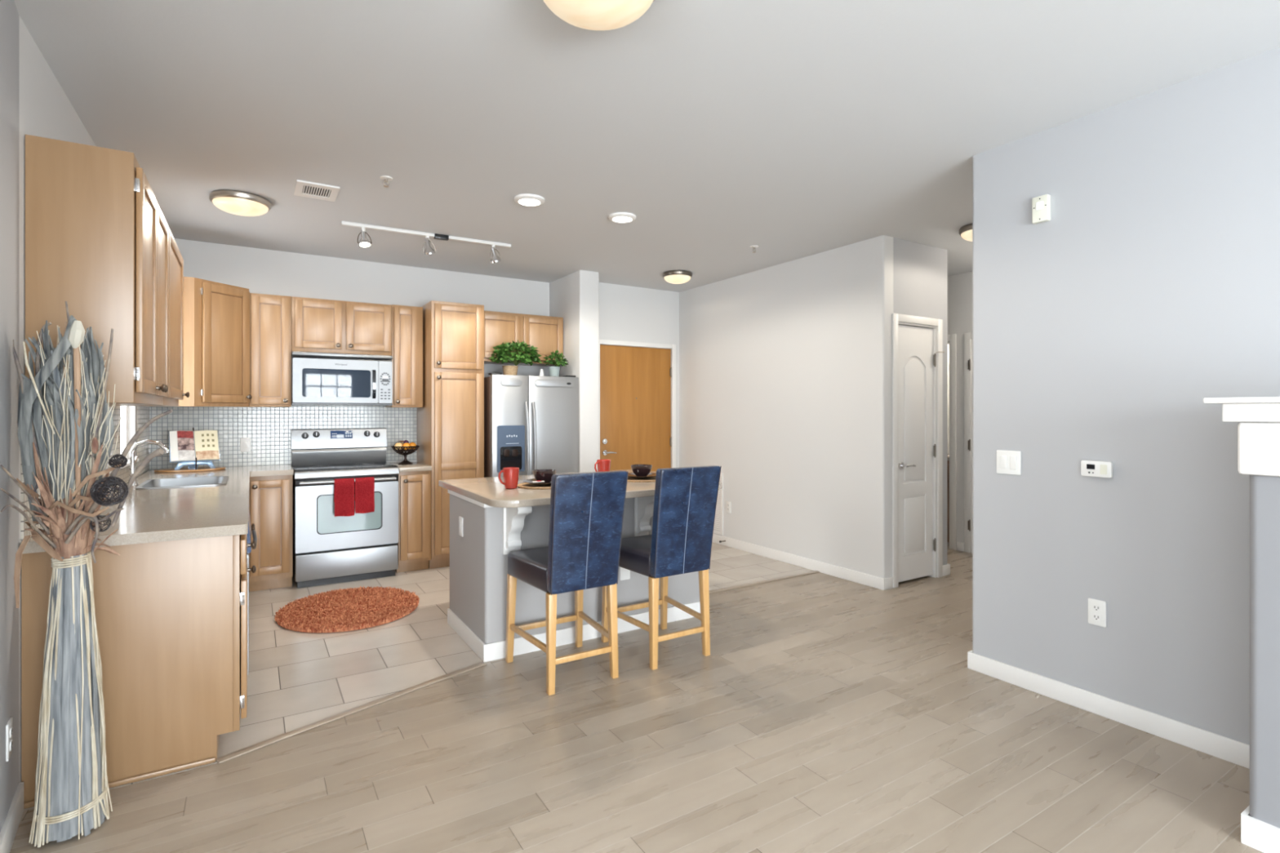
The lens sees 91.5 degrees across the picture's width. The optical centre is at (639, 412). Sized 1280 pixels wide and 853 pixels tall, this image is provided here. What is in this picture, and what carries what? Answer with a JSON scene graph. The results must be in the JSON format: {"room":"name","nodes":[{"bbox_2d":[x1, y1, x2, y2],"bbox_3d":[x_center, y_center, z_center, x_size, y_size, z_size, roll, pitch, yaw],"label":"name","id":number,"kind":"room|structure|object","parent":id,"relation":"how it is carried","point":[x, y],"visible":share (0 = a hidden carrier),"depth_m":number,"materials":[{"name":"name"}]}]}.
{"room":"open-plan apartment kitchen","nodes":[
{"label":"open-plan apartment kitchen","id":0,"kind":"room"},
{"bbox_2d":[0,0,18,831],"bbox_3d":[-1.695,0.003,1.478,0.283,2.735,1.600,0,0,-32],"label":"wall","id":1,"kind":"structure","parent":0,"point":[9,15],"depth_m":1.98,"materials":[{"name":"grey paint"}]},
{"bbox_2d":[5,716,13,761],"bbox_3d":[-2.005,1.040,1.986,0.010,0.116,0.072,0,0,-38],"label":"power outlet","id":2,"kind":"object","parent":1,"relation":"attached to","point":[9,728],"visible":1,"depth_m":1.97,"materials":[{"name":"white plastic"}]},
{"bbox_2d":[9,726,13,737],"bbox_3d":[-2.003,1.019,1.988,0.004,0.029,0.034,0,0,-38],"label":"socket","id":3,"kind":"object","parent":2,"relation":"attached to","point":[11,727],"depth_m":1.98,"materials":[{"name":"grey"}]},
{"bbox_2d":[9,739,13,751],"bbox_3d":[-2.003,1.061,1.988,0.004,0.029,0.034,0,0,-38],"label":"socket","id":4,"kind":"object","parent":2,"relation":"attached to","point":[11,740],"depth_m":1.98,"materials":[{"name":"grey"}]},
{"bbox_2d":[0,782,23,852],"bbox_3d":[-1.637,1.320,1.515,0.014,0.100,1.589,0,0,-38],"label":"baseboard","id":5,"kind":"structure","parent":1,"relation":"attached to","point":[11,824],"depth_m":1.99,"materials":[{"name":"white paint"}]},
{"bbox_2d":[18,15,147,782],"bbox_3d":[-3.050,0.003,3.503,0.120,2.735,3.270,0,0,-32],"label":"wall","id":6,"kind":"structure","parent":0,"point":[45,109],"depth_m":2.26,"materials":[{"name":"white paint"}]},
{"bbox_2d":[20,405,149,539],"bbox_3d":[-2.965,0.199,3.488,0.008,0.482,3.126,0,0,-32],"label":"tiled wall","id":7,"kind":"structure","parent":6,"relation":"attached to","point":[142,413],"depth_m":3.73,"materials":[{"name":"tile"}]},
{"bbox_2d":[25,134,168,404],"bbox_3d":[-2.250,-0.505,2.675,0.357,0.941,0.920,0,0,-32],"label":"upper cabinet","id":8,"kind":"object","parent":6,"relation":"attached to","point":[97,230],"visible":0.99,"depth_m":2.30,"materials":[{"name":"brown wood"}]},
{"bbox_2d":[120,406,127,457],"bbox_3d":[-3.360,-0.230,3.984,0.060,1.100,0.595,0,0,-32],"label":"window","id":9,"kind":"structure","parent":6,"relation":"in","point":[124,417],"depth_m":4.20,"materials":[{"name":"white paint"}]},
{"bbox_2d":[108,228,189,406],"bbox_3d":[-2.700,-0.505,3.399,0.357,0.941,0.780,0,0,-32],"label":"upper cabinet","id":10,"kind":"object","parent":6,"relation":"attached to","point":[176,393],"visible":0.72,"depth_m":3.50,"materials":[{"name":"brown wood"}]},
{"bbox_2d":[173,238,549,466],"bbox_3d":[-2.459,0.003,5.725,3.470,2.735,0.120,0,0,-32],"label":"wall","id":11,"kind":"structure","parent":0,"point":[260,271],"depth_m":5.61,"materials":[{"name":"white paint"}]},
{"bbox_2d":[178,276,252,407],"bbox_3d":[-3.347,-0.503,4.741,0.677,0.923,0.607,0,0,-32],"label":"upper cabinet","id":12,"kind":"object","parent":11,"relation":"attached to","point":[216,315],"visible":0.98,"depth_m":4.61,"materials":[{"name":"brown wood"}]},
{"bbox_2d":[248,293,291,407],"bbox_3d":[-3.010,-0.488,5.080,0.288,0.893,0.383,0,0,-32],"label":"upper cabinet","id":13,"kind":"object","parent":11,"relation":"attached to","point":[270,315],"visible":1,"depth_m":4.95,"materials":[{"name":"brown wood"}]},
{"bbox_2d":[148,404,416,470],"bbox_3d":[-2.949,0.195,5.344,1.994,0.510,0.008,0,0,-32],"label":"tiled wall","id":14,"kind":"structure","parent":11,"relation":"attached to","point":[268,428],"depth_m":5.23,"materials":[{"name":"tile"}]},
{"bbox_2d":[240,437,250,452],"bbox_3d":[-3.252,0.270,5.145,0.072,0.116,0.009,0,0,-32],"label":"power outlet","id":15,"kind":"object","parent":14,"relation":"attached to","point":[245,442],"visible":1,"depth_m":5.14,"materials":[{"name":"white plastic"}]},
{"bbox_2d":[291,296,391,355],"bbox_3d":[-2.562,-0.714,5.359,0.764,0.443,0.383,0,0,-32],"label":"upper cabinet","id":16,"kind":"object","parent":11,"relation":"attached to","point":[317,325],"visible":0.97,"depth_m":5.21,"materials":[{"name":"brown wood"}]},
{"bbox_2d":[291,351,392,405],"bbox_3d":[-2.555,-0.274,5.345,0.762,0.429,0.416,0,0,-32],"label":"microwave oven","id":17,"kind":"object","parent":16,"relation":"attached to","point":[317,379],"visible":0.99,"depth_m":5.19,"materials":[{"name":"silver plastic"}]},
{"bbox_2d":[385,304,422,407],"bbox_3d":[-2.124,-0.490,5.631,0.262,0.897,0.383,0,0,-32],"label":"upper cabinet","id":18,"kind":"object","parent":11,"relation":"attached to","point":[406,321],"visible":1,"depth_m":5.50,"materials":[{"name":"brown wood"}]},
{"bbox_2d":[484,311,563,366],"bbox_3d":[-1.232,-0.718,6.197,0.884,0.475,0.354,0,0,-32],"label":"upper cabinet","id":19,"kind":"object","parent":11,"relation":"attached to","point":[544,333],"visible":0.53,"depth_m":6.07,"materials":[{"name":"brown wood"}]},
{"bbox_2d":[549,270,599,471],"bbox_3d":[-0.706,0.003,6.400,0.210,2.735,0.825,0,0,-32],"label":"wall partition","id":20,"kind":"structure","parent":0,"point":[574,297],"depth_m":6.07,"materials":[{"name":"white paint"}]},
{"bbox_2d":[9,542,1263,852],"bbox_3d":[1.216,1.420,2.258,9.950,0.100,10.050,0,0,-32],"label":"floor","id":21,"kind":"structure","parent":0,"point":[824,713],"depth_m":2.51,"materials":[{"name":"brown wood"}]},
{"bbox_2d":[0,301,173,847],"bbox_3d":[-1.799,0.502,2.030,0.387,1.734,0.395,0,0,44],"label":"bouquet","id":22,"kind":"object","parent":21,"relation":"on","point":[66,433],"visible":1,"depth_m":2.01,"materials":[{"name":"beige plant"}]},
{"bbox_2d":[21,533,256,808],"bbox_3d":[-1.972,0.928,2.546,0.693,0.884,0.513,0,0,-32],"label":"base cabinet","id":23,"kind":"object","parent":21,"relation":"on","point":[171,616],"visible":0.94,"depth_m":2.36,"materials":[{"name":"brown wood"}]},
{"bbox_2d":[246,510,257,675],"bbox_3d":[-2.266,0.880,3.025,0.700,0.779,0.600,0,0,-32],"label":"dishwasher","id":24,"kind":"object","parent":21,"relation":"on","point":[254,533],"visible":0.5,"depth_m":3.00,"materials":[{"name":"black plastic"}]},
{"bbox_2d":[250,523,254,530],"bbox_3d":[-2.813,0.928,3.897,0.693,0.884,1.420,0,0,-32],"label":"base cabinet","id":25,"kind":"object","parent":21,"relation":"on","point":[252,526],"visible":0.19,"depth_m":3.84,"materials":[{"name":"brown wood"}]},
{"bbox_2d":[22,464,293,553],"bbox_3d":[-2.550,0.465,3.726,0.945,0.040,3.161,0,0,-32],"label":"countertop","id":26,"kind":"structure","parent":25,"relation":"on","point":[175,513],"depth_m":2.82,"materials":[{"name":"stone"}]},
{"bbox_2d":[126,439,169,485],"bbox_3d":[-3.027,0.306,3.837,0.200,0.277,0.113,0,0,-7],"label":"kitchen faucet","id":27,"kind":"object","parent":26,"relation":"on","point":[133,460],"visible":0.83,"depth_m":3.80,"materials":[{"name":"silver metal"}]},
{"bbox_2d":[135,475,228,488],"bbox_3d":[-2.868,0.526,3.940,0.440,0.177,0.600,0,0,-32],"label":"sink","id":28,"kind":"object","parent":26,"relation":"in","point":[213,480],"visible":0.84,"depth_m":4.12,"materials":[{"name":"silver metal"}]},
{"bbox_2d":[153,466,226,472],"bbox_3d":[-3.417,0.438,4.747,0.448,0.014,0.278,0,0,-32],"label":"serving board","id":29,"kind":"object","parent":26,"relation":"on","point":[198,468],"visible":0.93,"depth_m":4.66,"materials":[{"name":"brown wood"}]},
{"bbox_2d":[173,427,215,470],"bbox_3d":[-3.374,0.275,4.727,0.254,0.312,0.188,0,0,-42],"label":"cookbook stand","id":30,"kind":"object","parent":29,"relation":"on","point":[191,464],"visible":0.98,"depth_m":4.68,"materials":[{"name":"silver metal"}]},
{"bbox_2d":[168,430,220,462],"bbox_3d":[-3.371,0.255,4.725,0.310,0.231,0.129,0,0,-42],"label":"cookbook","id":31,"kind":"object","parent":30,"relation":"on","point":[202,445],"visible":1,"depth_m":4.71,"materials":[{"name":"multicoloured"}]},
{"bbox_2d":[177,431,195,460],"bbox_3d":[-3.407,0.250,4.683,0.101,0.218,0.114,0,0,-42],"label":"photo","id":32,"kind":"object","parent":31,"relation":"attached to","point":[185,439],"depth_m":4.68},
{"bbox_2d":[195,450,218,459],"bbox_3d":[-3.286,0.326,4.742,0.142,0.067,0.040,0,0,-42],"label":"photo","id":33,"kind":"object","parent":31,"relation":"attached to","point":[200,455],"depth_m":4.74},
{"bbox_2d":[248,475,292,591],"bbox_3d":[-2.958,0.928,4.974,0.308,0.884,0.608,0,0,-32],"label":"base cabinet","id":34,"kind":"object","parent":21,"relation":"on","point":[270,497],"visible":0.96,"depth_m":4.77,"materials":[{"name":"brown wood"}]},
{"bbox_2d":[290,427,399,588],"bbox_3d":[-2.480,0.757,5.239,0.760,1.225,0.673,0,0,-32],"label":"range","id":35,"kind":"object","parent":21,"relation":"on","point":[327,548],"visible":0.99,"depth_m":5.06,"materials":[{"name":"silver metal"}]},
{"bbox_2d":[291,462,397,472],"bbox_3d":[-2.485,0.467,5.246,0.752,0.030,0.535,0,0,-32],"label":"cooktop","id":36,"kind":"object","parent":35,"relation":"in","point":[298,467],"depth_m":5.16,"materials":[{"name":"black glass"}]},
{"bbox_2d":[333,476,374,516],"bbox_3d":[-2.278,0.675,4.978,0.292,0.300,0.048,0,0,-32],"label":"hand towel","id":37,"kind":"object","parent":35,"relation":"hanging from","point":[345,493],"visible":1,"depth_m":4.96,"materials":[{"name":"red fabric"}]},
{"bbox_2d":[274,586,419,632],"bbox_3d":[-2.012,1.353,4.323,0.920,0.034,0.947,0,0,2],"label":"shag rug","id":38,"kind":"object","parent":21,"relation":"on","point":[350,609],"visible":1,"depth_m":4.24,"materials":[{"name":"orange carpet"}]},
{"bbox_2d":[215,662,487,763],"bbox_3d":[-1.251,1.366,2.921,0.048,0.008,1.256,0,0,40],"label":"trim","id":39,"kind":"structure","parent":21,"relation":"on","point":[282,736],"depth_m":2.80,"materials":[{"name":"brown wood"}]},
{"bbox_2d":[395,471,431,573],"bbox_3d":[-2.051,0.938,5.538,0.268,0.864,0.608,0,0,-32],"label":"base cabinet","id":40,"kind":"object","parent":21,"relation":"on","point":[414,544],"visible":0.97,"depth_m":5.31,"materials":[{"name":"brown wood"}]},
{"bbox_2d":[389,462,431,471],"bbox_3d":[-2.060,0.484,5.550,0.270,0.039,0.581,0,0,-32],"label":"countertop","id":41,"kind":"structure","parent":40,"relation":"on","point":[415,466],"depth_m":5.34,"materials":[{"name":"stone"}]},
{"bbox_2d":[391,444,419,464],"bbox_3d":[-2.102,0.383,5.593,0.240,0.163,0.240,0,0,-32],"label":"fruit stand","id":42,"kind":"object","parent":41,"relation":"on","point":[405,453],"visible":0.93,"depth_m":5.54,"materials":[{"name":"brown metal"}]},
{"bbox_2d":[394,442,402,449],"bbox_3d":[-2.148,0.303,5.553,0.068,0.066,0.068,0,0,-32],"label":"fruit","id":43,"kind":"object","parent":42,"relation":"in","point":[398,444],"visible":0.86,"depth_m":5.53,"materials":[{"name":"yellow food"}]},
{"bbox_2d":[391,444,419,455],"bbox_3d":[-2.102,0.343,5.593,0.240,0.083,0.240,0,0,-32],"label":"basket bowl","id":44,"kind":"object","parent":42,"relation":"on","point":[405,453],"depth_m":5.53,"materials":[{"name":"brown metal"}]},
{"bbox_2d":[402,442,410,449],"bbox_3d":[-2.075,0.303,5.549,0.068,0.066,0.068,0,0,-32],"label":"fruit","id":45,"kind":"object","parent":42,"relation":"in","point":[406,444],"visible":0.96,"depth_m":5.53,"materials":[{"name":"orange food"}]},
{"bbox_2d":[417,300,484,568],"bbox_3d":[-1.739,0.203,5.730,0.462,2.335,0.625,0,0,-32],"label":"pantry cabinet","id":46,"kind":"object","parent":21,"relation":"on","point":[451,418],"visible":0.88,"depth_m":5.49,"materials":[{"name":"brown wood"}]},
{"bbox_2d":[484,373,578,477],"bbox_3d":[-1.109,0.509,6.031,0.855,1.722,0.766,0,0,-32],"label":"refrigerator","id":47,"kind":"object","parent":21,"relation":"on","point":[531,422],"visible":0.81,"depth_m":5.74,"materials":[{"name":"silver metal"}]},
{"bbox_2d":[502,365,518,375],"bbox_3d":[-1.218,-0.377,5.860,0.150,0.112,0.150,0,0,-32],"label":"basket","id":48,"kind":"object","parent":47,"relation":"on","point":[507,370],"depth_m":5.80,"materials":[{"name":"wicker"}]},
{"bbox_2d":[488,340,542,375],"bbox_3d":[-1.162,-0.500,5.866,0.513,0.359,0.319,0,0,-32],"label":"potted plant","id":49,"kind":"object","parent":47,"relation":"on","point":[502,353],"visible":0.98,"depth_m":5.81,"materials":[{"name":"plant"}]},
{"bbox_2d":[539,368,544,376],"bbox_3d":[-0.937,-0.366,5.947,0.052,0.090,0.052,0,0,-32],"label":"ceramic bottle","id":50,"kind":"object","parent":47,"relation":"on","point":[541,373],"visible":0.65,"depth_m":5.93,"materials":[{"name":"white"}]},
{"bbox_2d":[548,366,559,376],"bbox_3d":[-0.834,-0.381,6.076,0.116,0.120,0.116,0,0,-32],"label":"pot","id":51,"kind":"object","parent":47,"relation":"on","point":[553,371],"depth_m":6.03,"materials":[{"name":"grey ceramic"}]},
{"bbox_2d":[542,350,568,376],"bbox_3d":[-0.815,-0.461,6.078,0.254,0.281,0.251,0,0,-32],"label":"potted plant","id":52,"kind":"object","parent":47,"relation":"on","point":[553,371],"visible":0.99,"depth_m":6.04,"materials":[{"name":"green plant"}]},
{"bbox_2d":[505,470,628,695],"bbox_3d":[-0.386,0.833,3.295,0.457,1.075,0.612,0,0,-32],"label":"bar stool","id":53,"kind":"object","parent":21,"relation":"on","point":[586,514],"visible":1,"depth_m":3.10,"materials":[{"name":"blue leather"}]},
{"bbox_2d":[438,469,721,662],"bbox_3d":[-0.372,0.913,4.099,1.573,0.914,1.185,0,0,-32],"label":"kitchen island","id":54,"kind":"object","parent":21,"relation":"on","point":[489,521],"visible":0.59,"depth_m":3.63,"materials":[{"name":"grey paint"}]},
{"bbox_2d":[458,516,462,537],"bbox_3d":[-1.095,0.700,3.817,0.008,0.116,0.072,0,0,-32],"label":"outlet plate","id":55,"kind":"object","parent":54,"relation":"attached to","point":[460,518],"depth_m":3.81,"materials":[{"name":"white plastic"}]},
{"bbox_2d":[438,469,721,507],"bbox_3d":[-0.372,0.476,4.099,1.573,0.040,1.185,0,0,-32],"label":"island countertop","id":56,"kind":"structure","parent":54,"relation":"on","point":[490,491],"depth_m":3.64,"materials":[{"name":"stone"}]},
{"bbox_2d":[498,466,519,488],"bbox_3d":[-0.774,0.395,3.717,0.098,0.122,0.124,0,0,11],"label":"coffee mug","id":57,"kind":"object","parent":56,"relation":"on","point":[510,474],"visible":1,"depth_m":3.69,"materials":[{"name":"red ceramic"}]},
{"bbox_2d":[517,482,551,488],"bbox_3d":[-0.588,0.450,3.844,0.336,0.011,0.336,0,0,-32],"label":"placemat","id":58,"kind":"object","parent":56,"relation":"on","point":[525,486],"visible":0.43,"depth_m":3.73,"materials":[{"name":"beige wicker"}]},
{"bbox_2d":[522,478,551,485],"bbox_3d":[-0.588,0.432,3.844,0.266,0.023,0.266,0,0,-32],"label":"dinner plate","id":59,"kind":"object","parent":58,"relation":"on","point":[528,481],"visible":0.52,"depth_m":3.77,"materials":[{"name":"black ceramic"}]},
{"bbox_2d":[532,469,556,483],"bbox_3d":[-0.588,0.397,3.844,0.146,0.077,0.146,0,0,-32],"label":"soup bowl","id":60,"kind":"object","parent":59,"relation":"on","point":[545,475],"visible":0.8,"depth_m":3.79,"materials":[{"name":"black ceramic"}]},
{"bbox_2d":[594,459,610,471],"bbox_3d":[-0.255,0.395,4.352,0.098,0.122,0.124,0,0,11],"label":"coffee mug","id":61,"kind":"object","parent":56,"relation":"on","point":[603,465],"visible":0.59,"depth_m":4.32,"materials":[{"name":"red ceramic"}]},
{"bbox_2d":[627,476,655,482],"bbox_3d":[0.010,0.450,4.216,0.336,0.011,0.336,0,0,-32],"label":"placemat","id":62,"kind":"object","parent":56,"relation":"on","point":[629,479],"visible":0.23,"depth_m":4.07,"materials":[{"name":"beige wicker"}]},
{"bbox_2d":[627,472,656,479],"bbox_3d":[0.010,0.432,4.216,0.266,0.023,0.266,0,0,-32],"label":"dinner plate","id":63,"kind":"object","parent":62,"relation":"on","point":[632,475],"visible":0.71,"depth_m":4.16,"materials":[{"name":"black ceramic"}]},
{"bbox_2d":[631,464,652,476],"bbox_3d":[0.010,0.397,4.216,0.146,0.077,0.146,0,0,-32],"label":"soup bowl","id":64,"kind":"object","parent":63,"relation":"on","point":[639,470],"visible":0.98,"depth_m":4.17,"materials":[{"name":"black ceramic"}]},
{"bbox_2d":[619,566,630,580],"bbox_3d":[-0.093,0.990,3.899,0.072,0.116,0.008,0,0,-32],"label":"outlet plate","id":65,"kind":"object","parent":54,"relation":"attached to","point":[624,574],"depth_m":3.89,"materials":[{"name":"white plastic"}]},
{"bbox_2d":[600,465,721,670],"bbox_3d":[0.121,0.833,3.593,0.457,1.075,0.612,0,0,-32],"label":"bar stool","id":66,"kind":"object","parent":21,"relation":"on","point":[680,540],"visible":0.89,"depth_m":3.39,"materials":[{"name":"blue leather"}]},
{"bbox_2d":[709,570,819,593],"bbox_3d":[0.905,1.366,4.967,1.463,0.008,0.040,0,0,-32],"label":"trim","id":67,"kind":"structure","parent":21,"relation":"on","point":[814,571],"depth_m":5.01,"materials":[{"name":"brown wood"}]},
{"bbox_2d":[947,453,949,542],"bbox_3d":[3.296,0.920,6.854,0.445,0.900,0.780,0,0,-32],"label":"vanity cabinet","id":68,"kind":"object","parent":21,"relation":"on","point":[948,454],"visible":0.02,"depth_m":6.55,"materials":[{"name":"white wood"}]},
{"bbox_2d":[599,282,679,467],"bbox_3d":[-0.114,0.003,6.830,1.248,2.735,0.120,0,0,-32],"label":"wall","id":69,"kind":"structure","parent":0,"point":[626,313],"depth_m":6.86,"materials":[{"name":"white paint"}]},
{"bbox_2d":[599,339,675,471],"bbox_3d":[-0.034,0.302,6.811,1.025,2.135,0.107,0,0,-32],"label":"door","id":70,"kind":"structure","parent":69,"relation":"in","point":[635,382],"depth_m":6.81,"materials":[{"name":"brown wood"}]},
{"bbox_2d":[13,0,1279,292],"bbox_3d":[1.208,-1.415,2.223,10.000,0.100,10.100,0,0,-32],"label":"ceiling","id":71,"kind":"structure","parent":0,"point":[792,130],"depth_m":2.79,"materials":[{"name":"white paint"}]},
{"bbox_2d":[208,190,271,216],"bbox_3d":[-2.554,-1.317,3.994,0.336,0.094,0.336,0,0,-32],"label":"flush light","id":72,"kind":"object","parent":71,"relation":"attached to","point":[232,202],"visible":1,"depth_m":3.90,"materials":[{"name":"white glass"}]},
{"bbox_2d":[293,179,339,201],"bbox_3d":[-1.992,-1.360,3.843,0.230,0.010,0.280,0,0,-32],"label":"ceiling vent","id":73,"kind":"object","parent":71,"relation":"in","point":[303,188],"visible":1,"depth_m":3.83,"materials":[{"name":"white metal"}]},
{"bbox_2d":[379,175,392,187],"bbox_3d":[-1.479,-1.339,3.638,0.072,0.050,0.072,0,0,-32],"label":"sprinkler","id":74,"kind":"object","parent":71,"relation":"attached to","point":[386,179],"visible":1,"depth_m":3.63,"materials":[{"name":"white paint"}]},
{"bbox_2d":[341,221,511,262],"bbox_3d":[-1.597,-1.281,4.780,1.246,0.167,0.103,0,0,-32],"label":"track light","id":75,"kind":"object","parent":71,"relation":"attached to","point":[364,242],"visible":1,"depth_m":4.75,"materials":[{"name":"white paint"}]},
{"bbox_2d":[514,193,544,206],"bbox_3d":[-0.708,-1.354,3.999,0.196,0.022,0.196,0,0,-32],"label":"recessed light","id":76,"kind":"object","parent":71,"relation":"in","point":[526,200],"visible":1,"depth_m":3.97,"materials":[{"name":"white paint"}]},
{"bbox_2d":[542,0,654,31],"bbox_3d":[-0.132,-1.297,1.926,0.410,0.134,0.410,0,0,-32],"label":"flush light","id":77,"kind":"object","parent":71,"relation":"attached to","point":[590,15],"visible":1,"depth_m":1.94,"materials":[{"name":"white glass"}]},
{"bbox_2d":[608,212,635,222],"bbox_3d":[-0.124,-1.354,4.356,0.196,0.022,0.196,0,0,-32],"label":"recessed light","id":78,"kind":"object","parent":71,"relation":"in","point":[617,217],"visible":1,"depth_m":4.33,"materials":[{"name":"white paint"}]},
{"bbox_2d":[662,270,692,284],"bbox_3d":[0.368,-1.315,6.140,0.290,0.100,0.290,0,0,-32],"label":"flush light","id":79,"kind":"object","parent":71,"relation":"attached to","point":[673,277],"visible":1,"depth_m":6.04,"materials":[{"name":"white glass"}]},
{"bbox_2d":[750,245,758,253],"bbox_3d":[0.942,-1.339,5.143,0.072,0.050,0.072,0,0,-32],"label":"sprinkler","id":80,"kind":"object","parent":71,"relation":"attached to","point":[751,246],"visible":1,"depth_m":5.14,"materials":[{"name":"white paint"}]},
{"bbox_2d":[959,223,972,241],"bbox_3d":[2.517,-1.315,4.597,0.300,0.100,0.300,0,0,-32],"label":"flush light","id":81,"kind":"object","parent":71,"relation":"attached to","point":[965,232],"visible":0.29,"depth_m":4.57,"materials":[{"name":"white glass"}]},
{"bbox_2d":[679,235,893,577],"bbox_3d":[1.174,0.003,6.056,0.120,2.735,2.855,0,0,-32],"label":"wall","id":82,"kind":"structure","parent":0,"point":[785,369],"depth_m":5.52,"materials":[{"name":"white paint"}]},
{"bbox_2d":[713,472,723,535],"bbox_3d":[0.771,0.950,6.579,0.011,0.640,0.320,0,0,-32],"label":"air vent","id":83,"kind":"object","parent":82,"relation":"in","point":[721,480],"visible":0.32,"depth_m":6.48,"materials":[{"name":"white paint"}]},
{"bbox_2d":[726,501,731,513],"bbox_3d":[0.903,0.970,6.367,0.010,0.116,0.072,0,0,-32],"label":"power outlet","id":84,"kind":"object","parent":82,"relation":"attached to","point":[728,503],"visible":1,"depth_m":6.36,"materials":[{"name":"white plastic"}]},
{"bbox_2d":[711,533,950,590],"bbox_3d":[1.501,1.325,6.222,0.876,0.090,2.818,0,0,-32],"label":"baseboard","id":85,"kind":"structure","parent":82,"relation":"attached to","point":[855,576],"depth_m":5.39,"materials":[{"name":"white paint"}]},
{"bbox_2d":[893,237,947,564],"bbox_3d":[1.536,0.003,6.280,0.729,2.735,2.855,0,0,-32],"label":"wall","id":86,"kind":"structure","parent":0,"point":[920,271],"depth_m":5.11,"materials":[{"name":"grey paint"}]},
{"bbox_2d":[892,313,944,587],"bbox_3d":[2.226,0.300,5.056,0.646,2.140,0.154,0,0,-32],"label":"door","id":87,"kind":"structure","parent":86,"relation":"in","point":[917,351],"depth_m":5.07,"materials":[{"name":"white paint"}]},
{"bbox_2d":[947,343,949,453],"bbox_3d":[3.039,0.003,6.670,2.235,2.735,4.320,0,0,-32],"label":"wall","id":88,"kind":"structure","parent":0,"point":[948,344],"depth_m":7.49,"materials":[{"name":"white paint"}]},
{"bbox_2d":[947,271,972,542],"bbox_3d":[2.951,0.003,6.616,0.120,2.735,4.320,0,0,-32],"label":"wall","id":89,"kind":"structure","parent":0,"point":[959,286],"depth_m":6.17,"materials":[{"name":"white paint"}]},
{"bbox_2d":[947,333,956,550],"bbox_3d":[2.947,0.297,6.608,0.136,2.145,0.910,0,0,-32],"label":"door","id":90,"kind":"structure","parent":89,"relation":"in","point":[952,339],"depth_m":6.21,"materials":[{"name":"white paint"}]},
{"bbox_2d":[956,541,964,551],"bbox_3d":[3.160,1.325,6.154,0.013,0.090,0.075,0,0,-32],"label":"baseboard","id":91,"kind":"structure","parent":89,"relation":"attached to","point":[960,545],"depth_m":6.15,"materials":[{"name":"white paint"}]},
{"bbox_2d":[964,332,972,553],"bbox_3d":[3.479,0.297,5.740,0.149,2.145,0.955,0,0,-32],"label":"door","id":92,"kind":"structure","parent":89,"relation":"in","point":[967,336],"depth_m":6.08,"materials":[{"name":"white paint"}]},
{"bbox_2d":[972,47,1279,744],"bbox_3d":[4.924,0.003,1.988,3.938,2.735,5.617,0,0,-32],"label":"wall","id":93,"kind":"structure","parent":0,"point":[1103,328],"depth_m":2.74,"materials":[{"name":"grey paint"}]},
{"bbox_2d":[996,449,1021,475],"bbox_3d":[1.868,0.255,3.163,0.009,0.120,0.120,0,0,-32],"label":"light switch","id":94,"kind":"object","parent":93,"relation":"attached to","point":[1008,462],"visible":1,"depth_m":3.16,"materials":[{"name":"white plastic"}]},
{"bbox_2d":[1031,194,1050,224],"bbox_3d":[1.943,-0.982,3.022,0.031,0.124,0.072,0,0,-32],"label":"door chime","id":95,"kind":"object","parent":93,"relation":"attached to","point":[1041,205],"visible":1,"depth_m":3.01,"materials":[{"name":"beige plastic"}]},
{"bbox_2d":[1080,460,1113,477],"bbox_3d":[2.068,0.257,2.825,0.027,0.072,0.120,0,0,-32],"label":"thermostat","id":96,"kind":"object","parent":93,"relation":"attached to","point":[1088,468],"visible":1,"depth_m":2.81,"materials":[{"name":"white plastic"}]},
{"bbox_2d":[1088,598,1106,626],"bbox_3d":[2.074,0.910,2.832,0.010,0.116,0.072,0,0,-32],"label":"power outlet","id":97,"kind":"object","parent":93,"relation":"attached to","point":[1096,608],"visible":1,"depth_m":2.83,"materials":[{"name":"white plastic"}]},
{"bbox_2d":[1092,604,1101,612],"bbox_3d":[2.071,0.889,2.831,0.004,0.029,0.034,0,0,-32],"label":"socket","id":98,"kind":"object","parent":97,"relation":"attached to","point":[1095,607],"depth_m":2.83,"materials":[{"name":"white plastic"}]},
{"bbox_2d":[1092,613,1101,621],"bbox_3d":[2.071,0.931,2.831,0.004,0.029,0.034,0,0,-32],"label":"socket","id":99,"kind":"object","parent":97,"relation":"attached to","point":[1095,617],"depth_m":2.83,"materials":[{"name":"white"}]},
{"bbox_2d":[967,649,1249,768],"bbox_3d":[3.217,1.325,3.528,2.691,0.090,1.225,0,0,-32],"label":"baseboard","id":100,"kind":"structure","parent":93,"relation":"attached to","point":[1226,748],"depth_m":2.75,"materials":[{"name":"white paint"}]},
{"bbox_2d":[1249,475,1279,827],"bbox_3d":[2.692,0.785,1.300,0.576,1.170,1.965,0,0,-32],"label":"wall","id":101,"kind":"structure","parent":0,"point":[1264,491],"depth_m":1.95,"materials":[{"name":"grey paint"}]},
{"bbox_2d":[1203,396,1279,476],"bbox_3d":[2.666,0.076,1.263,0.661,0.244,2.170,0,0,-32],"label":"fireplace mantel","id":102,"kind":"object","parent":101,"relation":"on","point":[1259,428],"visible":1,"depth_m":1.94,"materials":[{"name":"white paint"}]},
{"bbox_2d":[1203,396,1279,404],"bbox_3d":[2.666,-0.037,1.263,0.661,0.018,2.170,0,0,-32],"label":"shelf","id":103,"kind":"object","parent":102,"relation":"attached to","point":[1253,400],"depth_m":1.93,"materials":[{"name":"white paint"}]},
{"bbox_2d":[1240,804,1279,852],"bbox_3d":[2.678,1.325,1.299,0.577,0.090,1.978,0,0,-32],"label":"baseboard","id":104,"kind":"structure","parent":101,"relation":"attached to","point":[1261,836],"depth_m":1.95,"materials":[{"name":"white paint"}]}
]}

